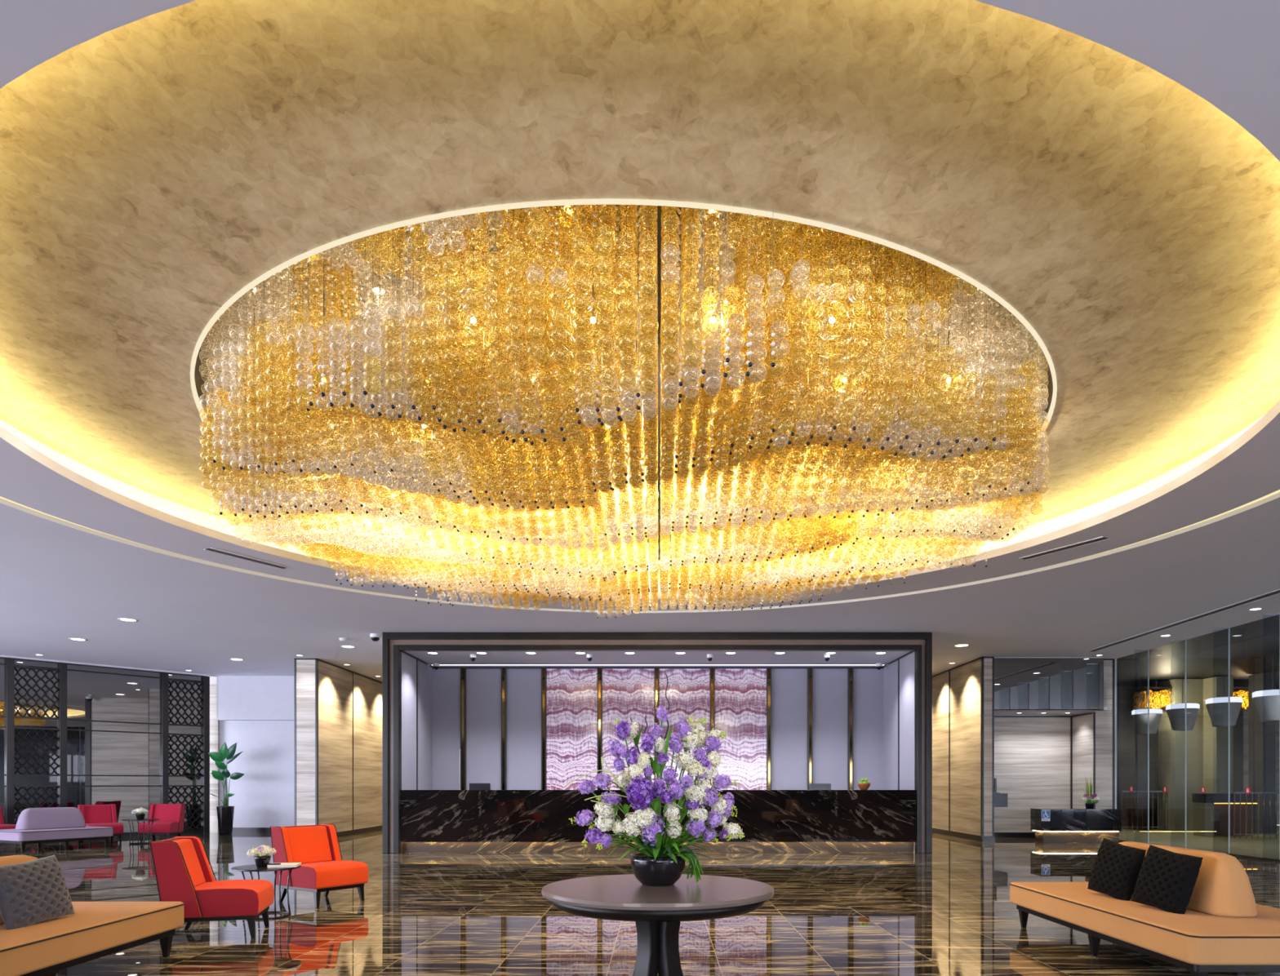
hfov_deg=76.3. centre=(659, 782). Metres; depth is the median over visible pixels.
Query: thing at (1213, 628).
window frame
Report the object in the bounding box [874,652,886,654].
recessed light
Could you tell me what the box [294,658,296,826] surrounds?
trim
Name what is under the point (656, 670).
trim
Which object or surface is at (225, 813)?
potted plant
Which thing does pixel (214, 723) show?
stone strip
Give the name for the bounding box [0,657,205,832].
wall
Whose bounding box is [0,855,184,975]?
sofa
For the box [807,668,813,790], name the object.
trim
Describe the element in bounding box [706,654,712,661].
dome camera
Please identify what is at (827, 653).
recessed light
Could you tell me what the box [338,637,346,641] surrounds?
smoke detector
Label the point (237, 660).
recessed light
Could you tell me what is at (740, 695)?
panel
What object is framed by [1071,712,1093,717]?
niche
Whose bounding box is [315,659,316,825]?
trim
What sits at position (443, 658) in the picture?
ceiling
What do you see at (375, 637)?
dome camera
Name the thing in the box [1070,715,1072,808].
trim
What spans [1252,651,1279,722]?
pendant lamp
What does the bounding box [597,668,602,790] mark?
trim
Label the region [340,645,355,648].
recessed light
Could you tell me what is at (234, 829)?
baseboard
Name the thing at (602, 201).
trim
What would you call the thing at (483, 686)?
wall
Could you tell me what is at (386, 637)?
trim
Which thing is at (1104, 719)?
pier
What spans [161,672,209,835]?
lattice screen
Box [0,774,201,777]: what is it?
trim
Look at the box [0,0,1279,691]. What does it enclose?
ceiling
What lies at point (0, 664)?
trim
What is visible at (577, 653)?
recessed light
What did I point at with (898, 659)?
trim
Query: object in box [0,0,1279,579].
ceiling
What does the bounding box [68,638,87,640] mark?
recessed light
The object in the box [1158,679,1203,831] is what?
column
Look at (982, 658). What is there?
trim
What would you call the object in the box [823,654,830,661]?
dome camera
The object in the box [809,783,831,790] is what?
computer monitor
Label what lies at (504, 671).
trim
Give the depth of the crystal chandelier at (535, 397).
5.61 m
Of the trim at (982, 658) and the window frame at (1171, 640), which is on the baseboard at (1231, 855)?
the window frame at (1171, 640)
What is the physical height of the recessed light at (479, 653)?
0.005 m
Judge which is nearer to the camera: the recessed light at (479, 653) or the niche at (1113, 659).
the recessed light at (479, 653)
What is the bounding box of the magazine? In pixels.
[266,862,301,868]
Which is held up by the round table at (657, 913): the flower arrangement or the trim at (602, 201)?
the flower arrangement
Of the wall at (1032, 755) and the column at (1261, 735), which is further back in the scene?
the column at (1261, 735)
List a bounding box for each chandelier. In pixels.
[198,204,1049,618]
[1130,680,1172,710]
[1232,680,1248,710]
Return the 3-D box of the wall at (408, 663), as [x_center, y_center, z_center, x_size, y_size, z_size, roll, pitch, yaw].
[-4.614,-0.560,15.555,0.012,3.620,2.010,0,0,0]
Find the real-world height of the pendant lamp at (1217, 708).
1.430 m
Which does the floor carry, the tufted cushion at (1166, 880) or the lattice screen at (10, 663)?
the lattice screen at (10, 663)
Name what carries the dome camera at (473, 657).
attached to the ceiling at (443, 658)
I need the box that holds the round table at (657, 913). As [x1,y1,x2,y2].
[541,874,774,975]
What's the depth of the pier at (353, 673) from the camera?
19.48 m
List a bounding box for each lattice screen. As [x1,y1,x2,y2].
[5,657,66,824]
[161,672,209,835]
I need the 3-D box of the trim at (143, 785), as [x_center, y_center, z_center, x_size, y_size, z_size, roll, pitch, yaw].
[-14.614,0.079,16.131,0.020,0.030,10.586,0,0,40]
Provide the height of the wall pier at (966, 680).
3.910 m
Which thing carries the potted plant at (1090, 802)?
on the desk at (1049, 825)
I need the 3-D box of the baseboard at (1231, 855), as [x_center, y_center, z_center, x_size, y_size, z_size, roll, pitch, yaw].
[9.805,1.235,6.240,0.050,0.030,22.480,0,0,0]
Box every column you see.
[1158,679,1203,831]
[1203,676,1232,793]
[1248,672,1275,834]
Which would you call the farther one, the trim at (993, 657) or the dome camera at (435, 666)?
the trim at (993, 657)
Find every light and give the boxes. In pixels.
[0,496,153,547]
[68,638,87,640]
[117,617,138,622]
[229,658,244,661]
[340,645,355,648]
[426,652,439,654]
[475,652,488,654]
[524,652,537,654]
[574,652,586,654]
[623,652,635,654]
[674,652,686,654]
[724,652,736,654]
[773,652,786,654]
[824,652,836,654]
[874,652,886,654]
[952,644,970,647]
[1084,489,1279,557]
[1248,608,1262,610]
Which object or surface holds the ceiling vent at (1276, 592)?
in the ceiling at (60, 580)
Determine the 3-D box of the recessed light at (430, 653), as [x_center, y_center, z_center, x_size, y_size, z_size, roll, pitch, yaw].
[-4.138,-2.368,14.889,0.224,0.005,0.224,0,0,0]
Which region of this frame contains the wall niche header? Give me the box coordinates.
[994,657,1103,657]
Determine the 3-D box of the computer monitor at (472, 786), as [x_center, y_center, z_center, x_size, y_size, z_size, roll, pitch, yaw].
[-3.314,0.251,15.040,0.390,0.479,0.180,0,0,0]
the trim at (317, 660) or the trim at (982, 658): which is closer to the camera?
the trim at (982, 658)
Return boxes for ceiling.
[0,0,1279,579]
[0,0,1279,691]
[404,651,911,665]
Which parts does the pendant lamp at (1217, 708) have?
suspension rod, lamp shade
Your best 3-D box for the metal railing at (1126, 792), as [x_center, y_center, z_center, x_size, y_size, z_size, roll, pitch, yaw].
[12.704,0.730,21.200,1.352,1.040,0.040,0,0,0]
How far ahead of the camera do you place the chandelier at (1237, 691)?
21.06 m
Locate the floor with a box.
[0,830,1279,975]
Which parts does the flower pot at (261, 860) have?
pot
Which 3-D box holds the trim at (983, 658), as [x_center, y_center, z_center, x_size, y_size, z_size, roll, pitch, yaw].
[6.832,-0.765,17.194,0.032,3.790,0.012,0,0,0]
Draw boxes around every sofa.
[0,807,113,853]
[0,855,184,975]
[1008,841,1279,975]
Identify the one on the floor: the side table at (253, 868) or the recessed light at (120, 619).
the side table at (253, 868)
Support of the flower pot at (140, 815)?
on the side table at (144, 820)
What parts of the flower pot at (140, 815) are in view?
pot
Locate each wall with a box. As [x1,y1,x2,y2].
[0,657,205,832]
[216,675,294,720]
[219,720,294,827]
[401,652,432,790]
[432,666,883,790]
[883,651,915,853]
[994,715,1071,832]
[1071,711,1093,808]
[1116,687,1243,797]
[1116,797,1157,829]
[1243,708,1279,825]
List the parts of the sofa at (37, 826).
leg, backrest, frame, seat, leg, leg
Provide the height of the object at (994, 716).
0.030 m
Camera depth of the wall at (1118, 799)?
21.90 m
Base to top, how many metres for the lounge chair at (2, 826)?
0.796 m
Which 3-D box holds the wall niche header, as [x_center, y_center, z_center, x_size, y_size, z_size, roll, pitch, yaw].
[8.240,-2.100,17.295,2.360,1.120,0.050,0,0,0]
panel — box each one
[546,669,597,790]
[602,669,654,790]
[659,669,710,790]
[715,669,766,790]
[994,657,1103,710]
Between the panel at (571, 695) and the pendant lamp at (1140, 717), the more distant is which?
the pendant lamp at (1140, 717)
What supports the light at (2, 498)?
attached to the ceiling at (60, 580)
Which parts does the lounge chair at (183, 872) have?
leg, backrest, frame, seat, leg, leg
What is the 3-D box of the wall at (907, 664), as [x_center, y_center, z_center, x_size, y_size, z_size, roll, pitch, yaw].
[4.564,-0.560,15.555,0.012,3.620,2.010,0,0,0]
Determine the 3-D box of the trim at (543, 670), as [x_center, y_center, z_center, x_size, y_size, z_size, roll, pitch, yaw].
[-2.336,-0.535,16.521,0.100,3.570,0.078,0,0,0]
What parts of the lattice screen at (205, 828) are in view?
post, rail, rail, rail, rail, rail, kick rail, rail, post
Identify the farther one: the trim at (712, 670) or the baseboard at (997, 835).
the baseboard at (997, 835)
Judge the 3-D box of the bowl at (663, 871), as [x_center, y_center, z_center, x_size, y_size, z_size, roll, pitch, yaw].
[-0.006,0.426,4.000,0.272,0.147,0.272,0,0,0]
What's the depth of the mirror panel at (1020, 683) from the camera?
17.25 m
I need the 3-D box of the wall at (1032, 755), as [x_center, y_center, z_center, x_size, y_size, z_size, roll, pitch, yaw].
[8.210,-0.180,18.600,2.300,2.860,0.200,0,0,0]
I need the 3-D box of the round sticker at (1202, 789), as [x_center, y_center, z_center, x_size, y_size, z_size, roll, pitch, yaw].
[9.796,0.135,14.675,0.004,0.124,0.124,0,0,0]
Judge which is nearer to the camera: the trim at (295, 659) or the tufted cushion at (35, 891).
the tufted cushion at (35, 891)
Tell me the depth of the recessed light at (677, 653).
14.89 m
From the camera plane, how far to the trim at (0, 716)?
18.53 m
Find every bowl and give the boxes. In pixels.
[630,853,685,886]
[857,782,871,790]
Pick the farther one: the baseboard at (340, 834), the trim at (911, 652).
the baseboard at (340, 834)
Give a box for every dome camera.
[369,633,381,641]
[432,663,439,670]
[470,654,475,661]
[586,654,592,661]
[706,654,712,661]
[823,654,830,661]
[875,663,882,670]
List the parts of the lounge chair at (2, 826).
seat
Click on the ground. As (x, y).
(1268, 848)
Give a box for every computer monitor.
[469,783,490,790]
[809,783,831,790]
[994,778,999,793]
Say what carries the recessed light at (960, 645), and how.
in the ceiling at (60, 580)
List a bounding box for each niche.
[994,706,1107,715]
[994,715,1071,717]
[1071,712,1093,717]
[1112,658,1114,808]
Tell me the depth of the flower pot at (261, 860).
7.55 m
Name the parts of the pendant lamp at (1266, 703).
lamp shade, suspension rod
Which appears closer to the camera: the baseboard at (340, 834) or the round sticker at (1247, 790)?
the round sticker at (1247, 790)
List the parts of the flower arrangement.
grass blade, grass blade, grass blade, grass blade, stem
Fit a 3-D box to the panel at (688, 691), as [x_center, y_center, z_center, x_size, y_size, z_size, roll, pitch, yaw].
[0.513,-0.540,16.534,1.025,3.540,0.048,0,0,0]
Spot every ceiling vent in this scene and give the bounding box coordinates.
[204,547,288,569]
[1019,536,1109,560]
[1086,589,1279,652]
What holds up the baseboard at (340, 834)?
attached to the wall pier at (335, 684)
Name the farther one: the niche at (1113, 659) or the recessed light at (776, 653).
the niche at (1113, 659)
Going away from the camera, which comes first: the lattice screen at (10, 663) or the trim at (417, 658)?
the trim at (417, 658)
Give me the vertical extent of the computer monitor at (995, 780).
0.326 m
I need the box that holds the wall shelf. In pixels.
[994,793,1007,807]
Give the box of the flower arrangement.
[563,673,744,886]
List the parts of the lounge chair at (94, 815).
backrest, seat, leg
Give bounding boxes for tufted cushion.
[0,855,74,930]
[1087,838,1146,901]
[1131,844,1203,915]
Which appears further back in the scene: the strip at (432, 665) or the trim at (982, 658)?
the trim at (982, 658)
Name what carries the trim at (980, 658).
attached to the wall pier at (966, 680)
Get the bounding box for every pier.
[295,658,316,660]
[296,660,382,832]
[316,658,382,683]
[352,673,353,830]
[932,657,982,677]
[932,658,992,836]
[1093,660,1112,808]
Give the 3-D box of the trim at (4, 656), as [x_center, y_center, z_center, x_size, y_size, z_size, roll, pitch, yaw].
[-14.447,-2.643,16.220,0.160,0.035,10.936,0,0,40]
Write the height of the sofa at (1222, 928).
0.780 m
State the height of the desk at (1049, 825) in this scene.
0.700 m
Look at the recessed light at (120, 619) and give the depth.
13.29 m
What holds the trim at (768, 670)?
attached to the wall at (483, 686)
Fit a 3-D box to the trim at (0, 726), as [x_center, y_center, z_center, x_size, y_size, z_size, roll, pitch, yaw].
[-14.614,-1.171,16.131,0.020,0.030,10.586,0,0,40]
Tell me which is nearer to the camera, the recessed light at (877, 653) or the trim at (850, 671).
the recessed light at (877, 653)
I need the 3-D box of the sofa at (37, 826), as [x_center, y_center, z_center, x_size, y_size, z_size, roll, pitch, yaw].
[-11.444,0.860,15.369,1.113,0.780,1.633,0,0,26]
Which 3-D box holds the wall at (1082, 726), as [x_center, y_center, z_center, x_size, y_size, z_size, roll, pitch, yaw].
[9.430,-0.180,18.030,0.140,2.860,0.940,0,0,0]
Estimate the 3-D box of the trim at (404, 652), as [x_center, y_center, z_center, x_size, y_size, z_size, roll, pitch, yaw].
[-4.602,-2.355,15.555,0.012,0.030,2.010,0,0,0]
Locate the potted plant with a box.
[208,742,244,835]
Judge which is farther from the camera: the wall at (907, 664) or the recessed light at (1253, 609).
the wall at (907, 664)
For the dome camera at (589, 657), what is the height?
0.125 m
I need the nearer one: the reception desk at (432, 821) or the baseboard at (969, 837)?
the reception desk at (432, 821)
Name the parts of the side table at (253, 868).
leg, leg, leg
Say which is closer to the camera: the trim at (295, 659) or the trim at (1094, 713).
the trim at (295, 659)
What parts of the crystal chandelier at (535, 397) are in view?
bulb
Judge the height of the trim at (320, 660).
0.035 m
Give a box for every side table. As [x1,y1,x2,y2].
[121,818,159,844]
[231,864,301,919]
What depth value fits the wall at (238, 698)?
20.30 m
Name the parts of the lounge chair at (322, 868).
leg, backrest, leg, frame, leg, seat, leg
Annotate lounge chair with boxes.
[0,805,17,845]
[77,804,123,844]
[138,804,185,842]
[149,835,274,938]
[270,824,368,907]
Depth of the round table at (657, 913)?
3.70 m
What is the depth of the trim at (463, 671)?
16.49 m
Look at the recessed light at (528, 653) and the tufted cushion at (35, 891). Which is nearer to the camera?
the tufted cushion at (35, 891)
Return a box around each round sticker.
[1163,786,1167,793]
[1200,786,1205,793]
[1244,787,1250,795]
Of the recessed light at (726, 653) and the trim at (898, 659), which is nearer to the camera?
the recessed light at (726, 653)
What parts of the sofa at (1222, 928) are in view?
leg, leg, seat, frame, backrest, leg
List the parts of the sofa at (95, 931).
backrest, leg, seat, frame, leg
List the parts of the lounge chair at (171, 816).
seat, frame, backrest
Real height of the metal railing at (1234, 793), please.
1.040 m
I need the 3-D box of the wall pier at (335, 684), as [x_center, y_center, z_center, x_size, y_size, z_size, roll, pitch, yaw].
[-7.565,-0.705,20.720,0.470,3.910,6.560,0,0,0]
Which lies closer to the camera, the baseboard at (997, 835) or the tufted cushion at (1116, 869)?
the tufted cushion at (1116, 869)
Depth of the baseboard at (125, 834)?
18.86 m
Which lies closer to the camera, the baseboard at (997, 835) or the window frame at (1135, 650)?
the window frame at (1135, 650)
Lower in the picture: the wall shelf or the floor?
the floor
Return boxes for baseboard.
[113,829,199,837]
[232,827,271,832]
[336,826,382,837]
[932,828,994,842]
[994,832,1035,838]
[1119,840,1279,862]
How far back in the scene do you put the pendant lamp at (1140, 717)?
20.69 m
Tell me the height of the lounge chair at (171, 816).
0.796 m
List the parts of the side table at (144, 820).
leg, leg, leg, leg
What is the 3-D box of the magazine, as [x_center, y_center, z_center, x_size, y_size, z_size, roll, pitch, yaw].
[-3.505,0.766,7.621,0.252,0.038,0.202,0,0,-12]
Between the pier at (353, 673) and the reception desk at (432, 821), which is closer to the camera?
the reception desk at (432, 821)
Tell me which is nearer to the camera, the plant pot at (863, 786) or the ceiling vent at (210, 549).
the ceiling vent at (210, 549)
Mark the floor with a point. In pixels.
(948, 911)
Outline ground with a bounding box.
[1119,825,1279,859]
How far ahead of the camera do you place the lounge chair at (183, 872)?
6.47 m
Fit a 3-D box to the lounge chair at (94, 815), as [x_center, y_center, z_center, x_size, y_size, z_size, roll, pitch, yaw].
[-11.604,0.852,16.930,0.779,0.796,0.643,0,0,42]
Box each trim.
[0,655,219,677]
[0,663,202,682]
[0,715,202,727]
[0,726,202,735]
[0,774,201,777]
[0,785,161,787]
[190,198,1057,564]
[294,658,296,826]
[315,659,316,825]
[316,660,318,825]
[382,632,932,853]
[401,651,432,667]
[416,657,417,790]
[431,666,884,668]
[460,668,466,790]
[501,668,506,790]
[541,668,546,790]
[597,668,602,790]
[654,668,659,778]
[709,668,715,790]
[766,668,771,790]
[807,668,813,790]
[847,668,853,790]
[883,651,914,667]
[897,658,899,790]
[948,669,950,831]
[981,657,982,836]
[982,657,983,836]
[992,657,994,836]
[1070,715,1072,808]
[1093,712,1095,808]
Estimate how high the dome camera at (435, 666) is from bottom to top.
0.125 m
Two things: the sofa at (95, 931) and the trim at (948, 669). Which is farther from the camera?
the trim at (948, 669)
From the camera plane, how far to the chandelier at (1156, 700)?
21.14 m
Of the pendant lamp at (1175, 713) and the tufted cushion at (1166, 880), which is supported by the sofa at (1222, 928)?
the tufted cushion at (1166, 880)
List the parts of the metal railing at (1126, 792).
rail, rail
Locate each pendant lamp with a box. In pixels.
[1131,709,1162,734]
[1165,671,1199,731]
[1205,662,1242,727]
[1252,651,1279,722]
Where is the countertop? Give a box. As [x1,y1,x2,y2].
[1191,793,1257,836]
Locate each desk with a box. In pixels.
[400,790,915,853]
[1030,808,1121,842]
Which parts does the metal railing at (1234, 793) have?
rail, rail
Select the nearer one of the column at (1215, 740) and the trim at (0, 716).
the trim at (0, 716)
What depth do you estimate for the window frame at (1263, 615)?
12.87 m
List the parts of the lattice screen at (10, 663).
post, rail, rail, rail, rail, rail, post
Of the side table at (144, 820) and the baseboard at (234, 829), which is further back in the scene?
the baseboard at (234, 829)
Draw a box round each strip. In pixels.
[209,676,219,832]
[431,665,884,666]
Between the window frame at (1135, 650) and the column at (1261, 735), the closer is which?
the window frame at (1135, 650)
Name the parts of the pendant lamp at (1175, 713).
suspension rod, lamp shade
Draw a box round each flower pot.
[131,807,148,820]
[246,844,276,867]
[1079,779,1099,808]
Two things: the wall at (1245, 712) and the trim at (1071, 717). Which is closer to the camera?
the trim at (1071, 717)
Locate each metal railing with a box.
[1121,791,1168,831]
[1233,792,1279,839]
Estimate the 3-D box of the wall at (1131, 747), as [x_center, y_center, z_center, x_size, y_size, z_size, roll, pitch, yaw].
[13.025,-0.705,22.700,6.350,3.910,0.200,0,0,0]
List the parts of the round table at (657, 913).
leg, leg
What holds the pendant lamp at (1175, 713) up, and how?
hanging from the ceiling at (60, 580)
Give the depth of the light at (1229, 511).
8.14 m
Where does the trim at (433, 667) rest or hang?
attached to the wall at (483, 686)
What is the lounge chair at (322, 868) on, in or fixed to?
on the floor
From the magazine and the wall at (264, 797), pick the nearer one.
the magazine
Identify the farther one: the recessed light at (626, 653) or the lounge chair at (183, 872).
the recessed light at (626, 653)
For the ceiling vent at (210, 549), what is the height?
0.008 m
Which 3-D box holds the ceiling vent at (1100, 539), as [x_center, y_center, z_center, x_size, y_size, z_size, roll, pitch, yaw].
[4.582,-2.656,9.255,0.144,0.008,0.992,0,0,-32]
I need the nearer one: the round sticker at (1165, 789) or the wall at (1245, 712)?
the round sticker at (1165, 789)

